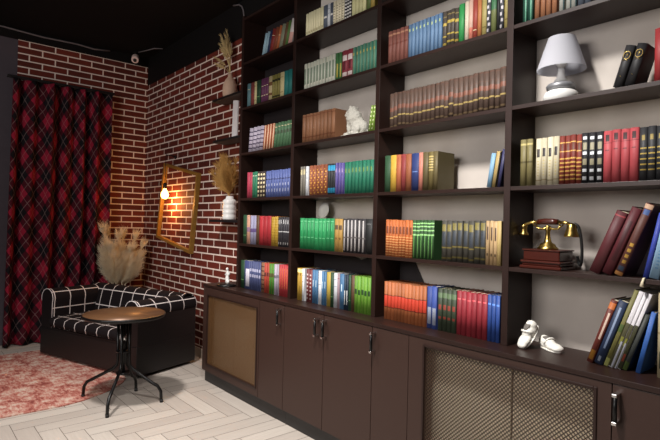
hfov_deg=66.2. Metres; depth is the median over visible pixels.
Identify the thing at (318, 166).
book
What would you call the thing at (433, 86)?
book
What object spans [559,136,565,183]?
book
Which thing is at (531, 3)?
book
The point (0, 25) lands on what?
cable
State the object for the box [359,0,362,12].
book
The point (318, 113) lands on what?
book
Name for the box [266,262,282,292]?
book
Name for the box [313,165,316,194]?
book
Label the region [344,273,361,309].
book
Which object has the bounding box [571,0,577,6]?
book
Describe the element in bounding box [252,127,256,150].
book
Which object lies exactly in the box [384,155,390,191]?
book
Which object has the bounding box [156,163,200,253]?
picture frame
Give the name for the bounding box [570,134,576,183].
book
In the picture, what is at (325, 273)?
book
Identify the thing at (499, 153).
book
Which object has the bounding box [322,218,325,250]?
book
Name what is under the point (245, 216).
book
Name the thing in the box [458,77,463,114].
book
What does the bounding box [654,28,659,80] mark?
book
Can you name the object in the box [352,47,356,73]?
book
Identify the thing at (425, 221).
book
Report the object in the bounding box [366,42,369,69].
book
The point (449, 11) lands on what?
book
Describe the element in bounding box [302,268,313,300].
book
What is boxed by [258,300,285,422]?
base cabinet
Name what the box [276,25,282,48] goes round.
book
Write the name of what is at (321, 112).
book
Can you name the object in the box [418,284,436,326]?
book
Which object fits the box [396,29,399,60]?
book
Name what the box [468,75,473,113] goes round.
book
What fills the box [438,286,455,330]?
book
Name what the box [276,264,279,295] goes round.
book
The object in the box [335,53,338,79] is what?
book
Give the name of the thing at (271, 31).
book
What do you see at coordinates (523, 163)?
book
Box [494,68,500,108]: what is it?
book
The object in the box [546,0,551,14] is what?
book
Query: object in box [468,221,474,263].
book
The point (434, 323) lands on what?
book
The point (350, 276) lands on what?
book
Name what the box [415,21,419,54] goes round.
book
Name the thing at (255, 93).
book
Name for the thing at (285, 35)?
book
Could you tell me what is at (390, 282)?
book
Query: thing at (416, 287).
book
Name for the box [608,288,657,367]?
book
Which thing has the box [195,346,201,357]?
baseboard
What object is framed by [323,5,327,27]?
book
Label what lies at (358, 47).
book
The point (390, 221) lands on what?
book
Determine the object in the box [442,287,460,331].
book
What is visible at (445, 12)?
book
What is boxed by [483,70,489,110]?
book
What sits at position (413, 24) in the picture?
book
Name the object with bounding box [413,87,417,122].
book
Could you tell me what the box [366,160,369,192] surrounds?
book
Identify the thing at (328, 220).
book
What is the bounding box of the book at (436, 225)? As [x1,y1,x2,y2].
[430,220,441,259]
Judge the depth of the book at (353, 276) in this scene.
3.04 m
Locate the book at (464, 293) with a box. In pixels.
[461,289,483,335]
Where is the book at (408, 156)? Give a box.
[405,154,411,190]
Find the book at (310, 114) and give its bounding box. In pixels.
[309,113,312,140]
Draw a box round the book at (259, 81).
[257,80,260,102]
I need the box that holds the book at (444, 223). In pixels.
[441,220,446,260]
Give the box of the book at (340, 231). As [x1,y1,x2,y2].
[338,219,343,251]
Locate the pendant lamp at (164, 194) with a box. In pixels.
[161,154,176,198]
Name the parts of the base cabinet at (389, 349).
handle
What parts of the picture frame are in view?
frame, frame, frame, frame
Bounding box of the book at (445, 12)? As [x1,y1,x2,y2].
[443,11,446,46]
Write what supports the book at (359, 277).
on the countertop
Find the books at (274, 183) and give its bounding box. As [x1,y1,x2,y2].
[249,0,351,296]
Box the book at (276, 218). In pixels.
[274,217,278,245]
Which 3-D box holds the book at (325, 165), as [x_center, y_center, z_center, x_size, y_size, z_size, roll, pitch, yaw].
[0.021,-0.260,3.309,0.141,0.196,0.037,2,0,-40]
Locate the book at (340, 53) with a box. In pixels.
[339,52,342,77]
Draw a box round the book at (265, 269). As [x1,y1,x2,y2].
[264,262,277,292]
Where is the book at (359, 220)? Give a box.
[357,219,361,253]
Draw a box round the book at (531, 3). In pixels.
[528,0,534,20]
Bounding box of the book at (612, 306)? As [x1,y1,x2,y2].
[587,296,626,362]
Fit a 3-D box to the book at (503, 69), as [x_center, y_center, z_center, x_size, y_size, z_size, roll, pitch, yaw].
[0.841,-0.604,2.360,0.138,0.192,0.028,2,0,-40]
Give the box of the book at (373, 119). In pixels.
[371,105,374,130]
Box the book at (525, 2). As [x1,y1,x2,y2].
[523,0,527,21]
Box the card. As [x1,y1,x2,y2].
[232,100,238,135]
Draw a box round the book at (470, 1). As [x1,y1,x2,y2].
[469,0,472,38]
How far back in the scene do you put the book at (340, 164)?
3.16 m
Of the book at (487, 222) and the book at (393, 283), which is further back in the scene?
the book at (393, 283)
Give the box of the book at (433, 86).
[430,84,435,119]
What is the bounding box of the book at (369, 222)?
[365,219,372,254]
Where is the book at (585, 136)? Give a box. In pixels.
[581,133,588,182]
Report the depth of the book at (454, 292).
2.49 m
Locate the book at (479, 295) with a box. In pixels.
[476,291,494,338]
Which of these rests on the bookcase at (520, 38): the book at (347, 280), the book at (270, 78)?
the book at (270, 78)
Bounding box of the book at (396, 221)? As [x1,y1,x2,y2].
[395,220,398,256]
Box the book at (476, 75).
[473,73,478,112]
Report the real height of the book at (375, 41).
0.168 m
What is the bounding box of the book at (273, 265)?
[271,263,287,293]
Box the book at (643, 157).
[639,127,647,180]
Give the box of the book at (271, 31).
[267,30,272,52]
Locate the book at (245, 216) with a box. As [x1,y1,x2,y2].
[243,215,262,243]
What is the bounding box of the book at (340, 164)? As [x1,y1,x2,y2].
[338,163,341,193]
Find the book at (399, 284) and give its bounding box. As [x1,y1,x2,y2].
[397,281,415,321]
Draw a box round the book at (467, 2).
[465,1,468,39]
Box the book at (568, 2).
[566,0,570,8]
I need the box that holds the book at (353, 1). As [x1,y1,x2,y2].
[352,0,355,15]
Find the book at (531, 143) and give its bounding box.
[526,139,535,185]
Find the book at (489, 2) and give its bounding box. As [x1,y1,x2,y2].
[486,0,491,32]
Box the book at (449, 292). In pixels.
[447,288,463,332]
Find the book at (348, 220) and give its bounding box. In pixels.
[346,219,350,252]
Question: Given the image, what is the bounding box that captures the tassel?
[640,277,645,286]
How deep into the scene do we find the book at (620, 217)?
1.96 m
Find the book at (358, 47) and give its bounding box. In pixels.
[356,46,359,72]
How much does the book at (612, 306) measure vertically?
0.262 m
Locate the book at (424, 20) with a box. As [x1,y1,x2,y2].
[423,19,426,52]
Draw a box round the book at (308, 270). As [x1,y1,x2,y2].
[306,268,325,301]
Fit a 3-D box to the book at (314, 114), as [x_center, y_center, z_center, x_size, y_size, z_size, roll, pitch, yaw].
[-0.055,-0.616,3.408,0.136,0.189,0.037,2,0,-40]
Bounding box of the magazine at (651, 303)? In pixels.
[617,291,659,369]
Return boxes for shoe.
[517,320,538,348]
[539,335,563,353]
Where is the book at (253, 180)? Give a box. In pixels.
[252,172,254,197]
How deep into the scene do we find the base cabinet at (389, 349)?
2.63 m
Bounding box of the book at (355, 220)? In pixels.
[353,219,357,252]
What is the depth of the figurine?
4.09 m
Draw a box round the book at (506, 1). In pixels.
[504,0,507,27]
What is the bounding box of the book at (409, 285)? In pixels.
[408,283,428,323]
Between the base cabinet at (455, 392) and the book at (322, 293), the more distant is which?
the book at (322, 293)
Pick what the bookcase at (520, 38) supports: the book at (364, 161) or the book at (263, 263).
the book at (364, 161)
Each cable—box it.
[0,25,109,50]
[233,4,244,15]
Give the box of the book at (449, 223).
[446,221,451,261]
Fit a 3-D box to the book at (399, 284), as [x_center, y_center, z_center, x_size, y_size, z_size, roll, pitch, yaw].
[0.432,0.451,2.810,0.150,0.209,0.024,2,0,-40]
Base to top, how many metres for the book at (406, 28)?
0.182 m
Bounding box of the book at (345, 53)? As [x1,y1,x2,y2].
[342,50,347,76]
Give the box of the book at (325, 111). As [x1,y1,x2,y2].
[323,110,327,138]
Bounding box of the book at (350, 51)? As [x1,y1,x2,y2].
[347,48,352,75]
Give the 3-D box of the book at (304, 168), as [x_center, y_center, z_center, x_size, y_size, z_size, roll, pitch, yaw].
[-0.123,-0.263,3.482,0.143,0.198,0.028,2,0,-40]
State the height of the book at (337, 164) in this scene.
0.196 m
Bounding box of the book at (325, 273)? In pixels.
[324,271,331,305]
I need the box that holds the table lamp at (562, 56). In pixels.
[537,33,586,100]
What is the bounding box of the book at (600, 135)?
[596,131,603,182]
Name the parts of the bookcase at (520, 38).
panel, shelf, shelf, shelf, shelf, shelf, panel, shelf, shelf, shelf, shelf, shelf, shelf, shelf, shelf, shelf, shelf, shelf, shelf, shelf, shelf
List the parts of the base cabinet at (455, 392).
panel, panel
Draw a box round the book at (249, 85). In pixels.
[247,83,250,105]
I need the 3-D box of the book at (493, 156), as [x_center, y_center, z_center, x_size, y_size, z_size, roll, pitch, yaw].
[0.791,-0.230,2.388,0.114,0.161,0.046,2,0,-40]
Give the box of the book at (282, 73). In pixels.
[280,72,284,95]
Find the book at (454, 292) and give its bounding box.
[451,288,473,333]
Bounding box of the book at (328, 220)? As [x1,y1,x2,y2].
[326,218,330,250]
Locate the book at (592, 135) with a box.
[588,132,596,182]
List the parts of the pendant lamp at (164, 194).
bulb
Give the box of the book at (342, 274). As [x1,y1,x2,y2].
[339,273,354,309]
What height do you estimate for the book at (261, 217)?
0.219 m
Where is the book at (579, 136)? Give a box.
[576,134,581,183]
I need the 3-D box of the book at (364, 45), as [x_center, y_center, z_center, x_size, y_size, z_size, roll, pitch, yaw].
[0.247,-0.964,3.052,0.122,0.169,0.028,2,0,-40]
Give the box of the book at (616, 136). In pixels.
[612,129,621,181]
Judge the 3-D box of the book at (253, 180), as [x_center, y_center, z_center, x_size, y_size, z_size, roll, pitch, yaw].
[-0.543,-0.270,3.969,0.143,0.199,0.035,2,0,-40]
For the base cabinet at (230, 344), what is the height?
0.789 m
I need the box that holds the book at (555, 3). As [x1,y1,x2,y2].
[552,0,558,12]
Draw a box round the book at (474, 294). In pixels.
[471,290,492,337]
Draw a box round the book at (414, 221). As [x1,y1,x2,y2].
[412,220,416,257]
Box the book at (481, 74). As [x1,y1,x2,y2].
[478,72,483,111]
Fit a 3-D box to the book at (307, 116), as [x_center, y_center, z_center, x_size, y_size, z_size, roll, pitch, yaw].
[-0.102,-0.618,3.466,0.138,0.191,0.037,2,0,-40]
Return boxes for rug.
[0,350,125,418]
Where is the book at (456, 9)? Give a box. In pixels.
[455,7,458,42]
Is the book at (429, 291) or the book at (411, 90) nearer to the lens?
the book at (429, 291)
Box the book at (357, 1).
[355,0,358,13]
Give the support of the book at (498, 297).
on the countertop
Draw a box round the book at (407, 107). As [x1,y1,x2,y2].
[405,90,409,124]
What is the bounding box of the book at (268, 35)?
[264,31,269,53]
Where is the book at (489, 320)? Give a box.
[487,293,501,340]
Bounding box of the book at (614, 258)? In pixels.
[602,206,643,274]
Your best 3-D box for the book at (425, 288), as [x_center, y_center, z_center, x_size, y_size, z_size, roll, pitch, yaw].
[0.545,0.453,2.679,0.150,0.210,0.024,2,0,-40]
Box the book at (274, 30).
[269,28,275,51]
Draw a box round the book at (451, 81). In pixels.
[448,79,453,116]
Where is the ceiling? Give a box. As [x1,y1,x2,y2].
[0,0,242,58]
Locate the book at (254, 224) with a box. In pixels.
[253,216,256,243]
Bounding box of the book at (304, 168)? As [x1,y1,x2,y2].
[303,166,305,195]
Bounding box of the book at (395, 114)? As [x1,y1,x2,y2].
[393,92,397,126]
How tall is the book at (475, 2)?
0.201 m
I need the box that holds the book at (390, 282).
[387,280,405,319]
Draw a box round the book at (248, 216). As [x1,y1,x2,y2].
[247,215,260,243]
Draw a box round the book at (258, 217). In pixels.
[256,216,259,244]
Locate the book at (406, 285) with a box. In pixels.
[404,282,422,322]
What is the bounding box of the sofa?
[40,282,196,376]
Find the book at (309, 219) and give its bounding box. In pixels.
[307,218,310,248]
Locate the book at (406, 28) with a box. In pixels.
[404,26,408,57]
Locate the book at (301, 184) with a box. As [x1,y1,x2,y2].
[300,167,302,195]
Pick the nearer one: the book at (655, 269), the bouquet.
the book at (655, 269)
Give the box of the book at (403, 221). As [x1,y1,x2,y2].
[402,220,405,257]
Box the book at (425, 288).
[422,285,433,326]
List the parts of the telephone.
arm, cord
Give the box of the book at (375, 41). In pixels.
[373,40,376,67]
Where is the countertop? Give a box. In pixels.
[203,281,659,394]
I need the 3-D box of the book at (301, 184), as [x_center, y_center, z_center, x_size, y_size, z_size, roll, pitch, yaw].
[-0.142,-0.263,3.503,0.142,0.198,0.028,2,0,-40]
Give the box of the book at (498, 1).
[497,0,499,29]
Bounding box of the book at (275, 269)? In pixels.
[274,264,276,294]
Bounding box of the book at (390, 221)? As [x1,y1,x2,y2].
[389,220,391,255]
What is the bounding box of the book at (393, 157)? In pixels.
[390,155,396,191]
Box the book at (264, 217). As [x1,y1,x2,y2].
[263,216,266,244]
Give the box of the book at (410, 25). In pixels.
[408,24,411,56]
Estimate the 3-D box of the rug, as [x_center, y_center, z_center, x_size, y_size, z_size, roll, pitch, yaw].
[-2.980,1.292,3.824,2.520,0.007,1.782,2,0,-40]
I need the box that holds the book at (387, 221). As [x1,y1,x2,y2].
[385,220,388,255]
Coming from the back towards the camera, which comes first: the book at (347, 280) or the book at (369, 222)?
the book at (347, 280)
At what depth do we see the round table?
3.71 m
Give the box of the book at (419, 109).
[417,87,421,122]
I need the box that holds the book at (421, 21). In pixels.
[419,20,422,53]
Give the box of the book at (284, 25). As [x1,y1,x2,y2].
[279,24,285,46]
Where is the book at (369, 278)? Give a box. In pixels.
[367,277,371,314]
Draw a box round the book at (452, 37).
[450,8,454,43]
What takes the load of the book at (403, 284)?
on the countertop
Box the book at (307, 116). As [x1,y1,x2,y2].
[306,114,308,141]
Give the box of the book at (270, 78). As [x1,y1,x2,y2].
[269,76,271,99]
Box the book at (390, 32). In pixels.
[388,31,391,62]
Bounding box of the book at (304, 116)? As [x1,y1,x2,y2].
[302,115,305,142]
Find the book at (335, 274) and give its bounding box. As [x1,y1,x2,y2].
[333,272,349,307]
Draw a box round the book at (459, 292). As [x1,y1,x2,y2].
[456,288,474,334]
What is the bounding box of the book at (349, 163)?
[348,162,351,193]
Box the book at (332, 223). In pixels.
[330,218,334,250]
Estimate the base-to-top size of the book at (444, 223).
0.203 m
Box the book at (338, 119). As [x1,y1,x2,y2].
[331,108,346,137]
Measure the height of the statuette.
0.198 m
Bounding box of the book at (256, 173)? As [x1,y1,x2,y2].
[255,172,257,197]
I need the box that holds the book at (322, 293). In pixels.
[321,270,340,304]
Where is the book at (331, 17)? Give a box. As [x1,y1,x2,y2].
[330,2,333,24]
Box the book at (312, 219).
[310,218,318,249]
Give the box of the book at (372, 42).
[369,41,373,68]
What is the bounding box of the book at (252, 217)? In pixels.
[250,216,253,243]
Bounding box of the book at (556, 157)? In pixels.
[553,136,559,184]
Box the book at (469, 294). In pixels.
[466,290,484,336]
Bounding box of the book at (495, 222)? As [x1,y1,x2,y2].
[493,221,497,265]
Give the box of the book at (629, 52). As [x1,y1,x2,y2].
[613,45,636,87]
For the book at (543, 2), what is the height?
0.173 m
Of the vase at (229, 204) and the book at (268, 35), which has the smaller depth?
the book at (268, 35)
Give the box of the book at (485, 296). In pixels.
[482,292,499,339]
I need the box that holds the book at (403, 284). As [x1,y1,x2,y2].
[401,282,418,322]
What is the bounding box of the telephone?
[519,218,583,270]
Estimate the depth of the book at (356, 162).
3.04 m
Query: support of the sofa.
on the floor
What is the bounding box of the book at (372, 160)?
[370,159,373,192]
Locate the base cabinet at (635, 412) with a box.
[611,384,659,439]
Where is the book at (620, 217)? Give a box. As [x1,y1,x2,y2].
[590,210,629,273]
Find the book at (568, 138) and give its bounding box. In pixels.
[565,135,570,183]
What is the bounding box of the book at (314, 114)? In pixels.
[313,113,316,140]
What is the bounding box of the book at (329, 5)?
[327,3,330,25]
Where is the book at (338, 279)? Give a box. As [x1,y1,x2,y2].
[337,272,354,308]
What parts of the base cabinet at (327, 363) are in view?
door, handle, handle, door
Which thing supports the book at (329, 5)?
on the bookcase at (520, 38)
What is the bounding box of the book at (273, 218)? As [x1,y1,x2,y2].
[271,217,274,245]
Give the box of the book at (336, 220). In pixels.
[334,219,338,251]
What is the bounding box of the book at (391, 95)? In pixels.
[390,94,393,126]
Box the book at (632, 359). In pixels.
[622,312,650,370]
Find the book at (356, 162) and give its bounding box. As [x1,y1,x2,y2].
[355,161,358,192]
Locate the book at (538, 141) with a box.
[536,138,541,184]
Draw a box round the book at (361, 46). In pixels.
[359,45,362,71]
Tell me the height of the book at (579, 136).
0.200 m
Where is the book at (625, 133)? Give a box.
[621,128,629,181]
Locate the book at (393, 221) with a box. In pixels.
[392,220,395,256]
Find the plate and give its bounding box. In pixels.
[318,203,328,217]
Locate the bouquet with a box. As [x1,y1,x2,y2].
[208,151,238,195]
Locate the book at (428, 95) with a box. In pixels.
[426,85,430,120]
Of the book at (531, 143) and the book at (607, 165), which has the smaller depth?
the book at (607, 165)
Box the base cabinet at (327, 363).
[282,306,373,439]
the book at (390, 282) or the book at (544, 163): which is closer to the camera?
the book at (544, 163)
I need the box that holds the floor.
[0,342,313,439]
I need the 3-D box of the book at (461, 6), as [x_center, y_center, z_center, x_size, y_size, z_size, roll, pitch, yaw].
[0.697,-0.968,2.537,0.137,0.190,0.030,2,0,-40]
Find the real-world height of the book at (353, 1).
0.146 m
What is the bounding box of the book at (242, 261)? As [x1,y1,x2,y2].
[241,259,256,287]
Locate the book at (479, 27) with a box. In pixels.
[477,0,481,35]
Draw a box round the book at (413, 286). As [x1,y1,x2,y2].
[411,284,427,324]
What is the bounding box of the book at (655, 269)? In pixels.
[649,234,659,279]
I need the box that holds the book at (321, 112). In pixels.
[320,111,323,138]
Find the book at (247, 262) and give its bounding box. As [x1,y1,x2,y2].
[244,260,259,288]
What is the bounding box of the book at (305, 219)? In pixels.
[303,218,307,248]
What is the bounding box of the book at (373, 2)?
[371,0,377,6]
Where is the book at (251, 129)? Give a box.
[248,128,253,151]
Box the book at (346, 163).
[344,162,347,193]
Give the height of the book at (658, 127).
0.198 m
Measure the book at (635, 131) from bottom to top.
0.202 m
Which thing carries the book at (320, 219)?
on the bookcase at (520, 38)
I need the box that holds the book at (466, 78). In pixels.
[463,75,468,114]
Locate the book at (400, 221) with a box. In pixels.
[398,220,401,256]
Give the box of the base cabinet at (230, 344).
[202,286,260,409]
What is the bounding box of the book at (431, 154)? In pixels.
[428,151,433,189]
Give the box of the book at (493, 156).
[487,153,496,186]
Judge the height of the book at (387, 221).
0.204 m
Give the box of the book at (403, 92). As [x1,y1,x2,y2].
[401,90,405,124]
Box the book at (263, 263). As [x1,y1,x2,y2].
[261,262,269,291]
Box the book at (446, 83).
[444,80,448,117]
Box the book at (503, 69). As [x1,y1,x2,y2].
[500,66,505,107]
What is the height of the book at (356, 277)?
0.216 m
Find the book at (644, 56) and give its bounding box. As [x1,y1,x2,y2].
[625,43,654,85]
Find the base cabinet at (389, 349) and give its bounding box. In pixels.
[368,327,408,439]
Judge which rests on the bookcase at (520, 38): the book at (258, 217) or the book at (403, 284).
the book at (258, 217)
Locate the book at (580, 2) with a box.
[578,0,584,4]
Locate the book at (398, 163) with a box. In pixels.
[396,155,401,190]
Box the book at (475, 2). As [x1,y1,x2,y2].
[472,0,477,37]
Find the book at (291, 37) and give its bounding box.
[288,18,293,42]
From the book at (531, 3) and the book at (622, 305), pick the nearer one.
the book at (622, 305)
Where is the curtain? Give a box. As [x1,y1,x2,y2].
[2,77,112,347]
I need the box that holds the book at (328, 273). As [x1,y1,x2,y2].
[326,271,345,306]
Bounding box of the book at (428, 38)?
[426,17,430,51]
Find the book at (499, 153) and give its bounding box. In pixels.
[492,151,502,186]
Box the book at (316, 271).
[315,269,331,303]
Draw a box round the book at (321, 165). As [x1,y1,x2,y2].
[320,164,323,194]
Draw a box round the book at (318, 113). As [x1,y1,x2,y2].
[316,112,319,139]
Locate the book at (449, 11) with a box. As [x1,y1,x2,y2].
[447,10,450,44]
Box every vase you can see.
[222,73,236,95]
[222,196,235,219]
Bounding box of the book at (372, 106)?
[368,105,373,130]
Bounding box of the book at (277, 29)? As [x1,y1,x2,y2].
[273,27,279,49]
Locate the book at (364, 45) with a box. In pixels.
[362,43,366,70]
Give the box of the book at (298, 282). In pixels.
[297,267,312,299]
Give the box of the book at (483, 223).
[480,221,485,264]
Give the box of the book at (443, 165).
[433,151,453,189]
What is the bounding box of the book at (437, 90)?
[435,83,439,118]
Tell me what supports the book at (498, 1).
on the bookcase at (520, 38)
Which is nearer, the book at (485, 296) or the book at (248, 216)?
the book at (485, 296)
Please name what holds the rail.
attached to the wall at (21, 54)
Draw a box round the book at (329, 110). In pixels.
[327,109,331,137]
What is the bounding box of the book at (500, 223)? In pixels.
[497,221,502,265]
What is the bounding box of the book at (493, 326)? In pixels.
[491,294,501,341]
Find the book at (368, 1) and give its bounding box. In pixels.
[367,0,370,8]
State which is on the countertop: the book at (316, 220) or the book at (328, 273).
the book at (328, 273)
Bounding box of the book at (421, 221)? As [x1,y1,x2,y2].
[419,220,423,258]
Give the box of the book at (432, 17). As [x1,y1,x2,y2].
[430,16,434,50]
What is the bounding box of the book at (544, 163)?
[541,138,547,184]
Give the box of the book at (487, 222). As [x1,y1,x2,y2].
[485,221,489,264]
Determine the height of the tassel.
0.035 m
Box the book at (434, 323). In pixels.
[431,285,453,329]
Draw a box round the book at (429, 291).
[427,284,444,327]
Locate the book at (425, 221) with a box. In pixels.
[423,220,427,258]
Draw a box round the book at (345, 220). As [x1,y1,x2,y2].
[343,219,346,251]
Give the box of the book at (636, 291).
[604,287,650,366]
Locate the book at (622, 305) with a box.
[594,297,630,364]
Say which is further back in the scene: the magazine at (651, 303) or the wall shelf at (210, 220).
the wall shelf at (210, 220)
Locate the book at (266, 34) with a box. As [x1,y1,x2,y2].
[262,33,267,54]
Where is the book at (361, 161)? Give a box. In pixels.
[358,160,362,192]
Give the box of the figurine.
[216,267,235,286]
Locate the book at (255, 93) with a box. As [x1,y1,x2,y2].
[254,81,256,103]
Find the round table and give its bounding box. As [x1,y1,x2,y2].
[81,307,165,417]
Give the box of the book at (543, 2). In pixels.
[540,0,545,16]
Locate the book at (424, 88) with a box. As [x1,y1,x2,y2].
[422,86,426,121]
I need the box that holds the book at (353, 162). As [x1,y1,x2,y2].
[351,161,354,192]
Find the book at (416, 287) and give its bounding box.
[415,284,432,325]
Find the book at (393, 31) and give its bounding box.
[392,30,395,61]
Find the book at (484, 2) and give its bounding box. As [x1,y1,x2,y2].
[482,0,486,34]
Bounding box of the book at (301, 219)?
[300,218,303,248]
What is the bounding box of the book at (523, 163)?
[520,139,526,185]
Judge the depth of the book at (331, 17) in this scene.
3.25 m
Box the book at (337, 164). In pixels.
[335,163,338,193]
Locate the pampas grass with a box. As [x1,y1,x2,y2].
[96,220,147,284]
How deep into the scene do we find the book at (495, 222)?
2.33 m
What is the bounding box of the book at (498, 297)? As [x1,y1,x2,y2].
[495,295,501,342]
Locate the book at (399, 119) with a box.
[397,92,401,125]
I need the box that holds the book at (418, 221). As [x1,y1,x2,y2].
[416,220,419,258]
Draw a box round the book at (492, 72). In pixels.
[489,69,494,109]
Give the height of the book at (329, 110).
0.189 m
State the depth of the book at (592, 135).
2.01 m
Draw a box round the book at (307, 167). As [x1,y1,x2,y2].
[306,166,309,194]
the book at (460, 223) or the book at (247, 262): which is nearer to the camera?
the book at (460, 223)
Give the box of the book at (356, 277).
[354,275,368,311]
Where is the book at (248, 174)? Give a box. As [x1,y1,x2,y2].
[247,172,249,197]
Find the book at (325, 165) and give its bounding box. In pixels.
[323,164,327,194]
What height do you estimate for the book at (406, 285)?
0.209 m
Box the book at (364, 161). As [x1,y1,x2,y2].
[362,160,366,192]
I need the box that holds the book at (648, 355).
[636,310,657,373]
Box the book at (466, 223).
[463,221,468,262]
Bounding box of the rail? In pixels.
[7,74,114,95]
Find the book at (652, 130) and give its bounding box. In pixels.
[647,125,656,179]
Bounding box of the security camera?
[131,51,138,62]
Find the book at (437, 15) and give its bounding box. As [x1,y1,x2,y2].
[434,14,438,48]
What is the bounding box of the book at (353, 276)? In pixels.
[351,274,371,311]
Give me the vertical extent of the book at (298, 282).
0.217 m
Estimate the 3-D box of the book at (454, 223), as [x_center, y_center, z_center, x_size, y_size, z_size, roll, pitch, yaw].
[0.666,0.107,2.542,0.145,0.202,0.031,2,0,-40]
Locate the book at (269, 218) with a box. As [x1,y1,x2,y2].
[267,216,286,245]
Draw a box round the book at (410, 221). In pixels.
[409,220,412,257]
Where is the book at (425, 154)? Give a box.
[422,152,428,189]
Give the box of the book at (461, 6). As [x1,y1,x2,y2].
[459,3,464,41]
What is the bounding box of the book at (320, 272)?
[318,270,332,304]
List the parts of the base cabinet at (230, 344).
panel, moulding, panel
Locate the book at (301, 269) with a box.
[299,267,316,300]
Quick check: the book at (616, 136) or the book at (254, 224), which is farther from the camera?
the book at (254, 224)
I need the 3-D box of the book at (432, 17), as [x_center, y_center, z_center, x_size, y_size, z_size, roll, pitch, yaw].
[0.579,-0.966,2.672,0.131,0.182,0.024,2,0,-40]
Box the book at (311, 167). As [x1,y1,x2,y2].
[309,166,312,194]
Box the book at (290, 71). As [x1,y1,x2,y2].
[288,69,292,93]
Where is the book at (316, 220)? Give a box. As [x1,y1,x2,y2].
[314,219,318,249]
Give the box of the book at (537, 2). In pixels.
[535,0,540,17]
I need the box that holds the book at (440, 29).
[438,13,442,47]
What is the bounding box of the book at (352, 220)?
[350,219,353,252]
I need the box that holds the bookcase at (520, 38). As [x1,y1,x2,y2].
[236,0,659,345]
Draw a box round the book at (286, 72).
[284,70,287,94]
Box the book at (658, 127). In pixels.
[656,126,659,179]
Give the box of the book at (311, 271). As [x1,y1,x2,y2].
[309,269,314,302]
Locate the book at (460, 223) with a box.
[457,221,463,262]
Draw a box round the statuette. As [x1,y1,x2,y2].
[342,106,368,135]
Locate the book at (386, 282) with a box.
[384,280,401,318]
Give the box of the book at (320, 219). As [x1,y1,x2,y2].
[318,218,321,249]
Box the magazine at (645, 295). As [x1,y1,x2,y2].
[613,290,658,368]
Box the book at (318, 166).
[316,165,319,194]
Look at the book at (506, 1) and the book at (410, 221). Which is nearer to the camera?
the book at (506, 1)
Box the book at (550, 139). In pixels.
[547,137,553,184]
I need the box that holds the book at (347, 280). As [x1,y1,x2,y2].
[346,273,363,310]
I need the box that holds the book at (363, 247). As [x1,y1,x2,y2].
[361,219,365,253]
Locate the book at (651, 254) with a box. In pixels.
[643,213,659,278]
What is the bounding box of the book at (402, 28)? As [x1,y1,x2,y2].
[400,27,403,59]
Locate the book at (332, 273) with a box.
[330,271,347,306]
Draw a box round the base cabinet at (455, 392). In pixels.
[407,335,612,439]
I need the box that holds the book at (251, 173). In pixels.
[249,172,252,197]
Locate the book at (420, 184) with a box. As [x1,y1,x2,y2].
[418,152,422,190]
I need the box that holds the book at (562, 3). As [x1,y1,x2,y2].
[559,0,565,10]
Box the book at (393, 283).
[391,281,406,319]
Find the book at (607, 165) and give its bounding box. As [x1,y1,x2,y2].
[603,131,612,181]
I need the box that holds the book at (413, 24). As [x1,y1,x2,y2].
[412,23,415,55]
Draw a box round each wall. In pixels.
[0,25,147,344]
[142,0,659,434]
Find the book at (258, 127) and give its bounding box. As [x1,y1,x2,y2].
[256,126,260,150]
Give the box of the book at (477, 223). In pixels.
[474,221,480,263]
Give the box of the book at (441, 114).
[439,81,443,118]
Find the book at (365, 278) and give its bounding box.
[364,276,371,314]
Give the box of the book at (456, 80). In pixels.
[453,78,458,115]
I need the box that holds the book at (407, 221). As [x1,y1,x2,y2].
[405,220,408,257]
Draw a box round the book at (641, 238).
[615,202,659,275]
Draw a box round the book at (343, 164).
[341,163,344,193]
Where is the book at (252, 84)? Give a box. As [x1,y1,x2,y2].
[251,82,254,104]
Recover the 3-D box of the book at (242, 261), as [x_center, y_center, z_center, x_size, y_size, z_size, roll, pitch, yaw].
[-0.641,0.429,4.072,0.150,0.219,0.055,2,0,-40]
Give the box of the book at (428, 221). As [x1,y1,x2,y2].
[427,220,430,259]
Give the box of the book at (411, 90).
[409,88,413,123]
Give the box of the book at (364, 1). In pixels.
[363,0,366,10]
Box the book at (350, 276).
[348,274,360,310]
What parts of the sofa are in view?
arm panel, armrest, backrest, arm panel, armrest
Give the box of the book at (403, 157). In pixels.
[401,154,405,190]
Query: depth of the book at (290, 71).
3.58 m
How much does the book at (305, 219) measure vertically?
0.206 m
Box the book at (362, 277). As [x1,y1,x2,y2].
[361,276,370,313]
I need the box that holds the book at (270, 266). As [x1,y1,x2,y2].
[269,263,275,293]
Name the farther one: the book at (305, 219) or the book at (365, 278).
the book at (305, 219)
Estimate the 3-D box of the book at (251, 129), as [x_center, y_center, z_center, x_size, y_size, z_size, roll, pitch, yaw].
[-0.574,-0.625,4.012,0.134,0.190,0.070,2,0,-40]
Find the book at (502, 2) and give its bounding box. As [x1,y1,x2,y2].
[499,0,504,28]
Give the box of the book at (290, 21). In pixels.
[285,20,291,44]
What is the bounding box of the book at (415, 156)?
[411,153,418,190]
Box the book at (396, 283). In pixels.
[394,281,411,320]
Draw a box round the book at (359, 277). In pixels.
[357,275,371,312]
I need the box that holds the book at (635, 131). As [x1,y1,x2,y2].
[629,127,640,180]
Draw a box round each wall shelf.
[209,219,237,222]
[212,90,240,105]
[213,135,239,144]
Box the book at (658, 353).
[657,292,659,377]
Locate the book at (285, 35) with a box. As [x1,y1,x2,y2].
[283,22,288,45]
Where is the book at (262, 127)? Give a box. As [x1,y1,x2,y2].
[259,125,264,149]
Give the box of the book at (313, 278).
[312,269,327,302]
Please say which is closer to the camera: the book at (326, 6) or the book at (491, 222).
the book at (491, 222)
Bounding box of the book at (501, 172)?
[497,149,504,186]
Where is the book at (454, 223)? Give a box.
[452,221,457,261]
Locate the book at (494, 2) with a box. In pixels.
[491,0,496,31]
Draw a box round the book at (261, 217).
[259,216,262,244]
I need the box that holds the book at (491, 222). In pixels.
[489,221,493,264]

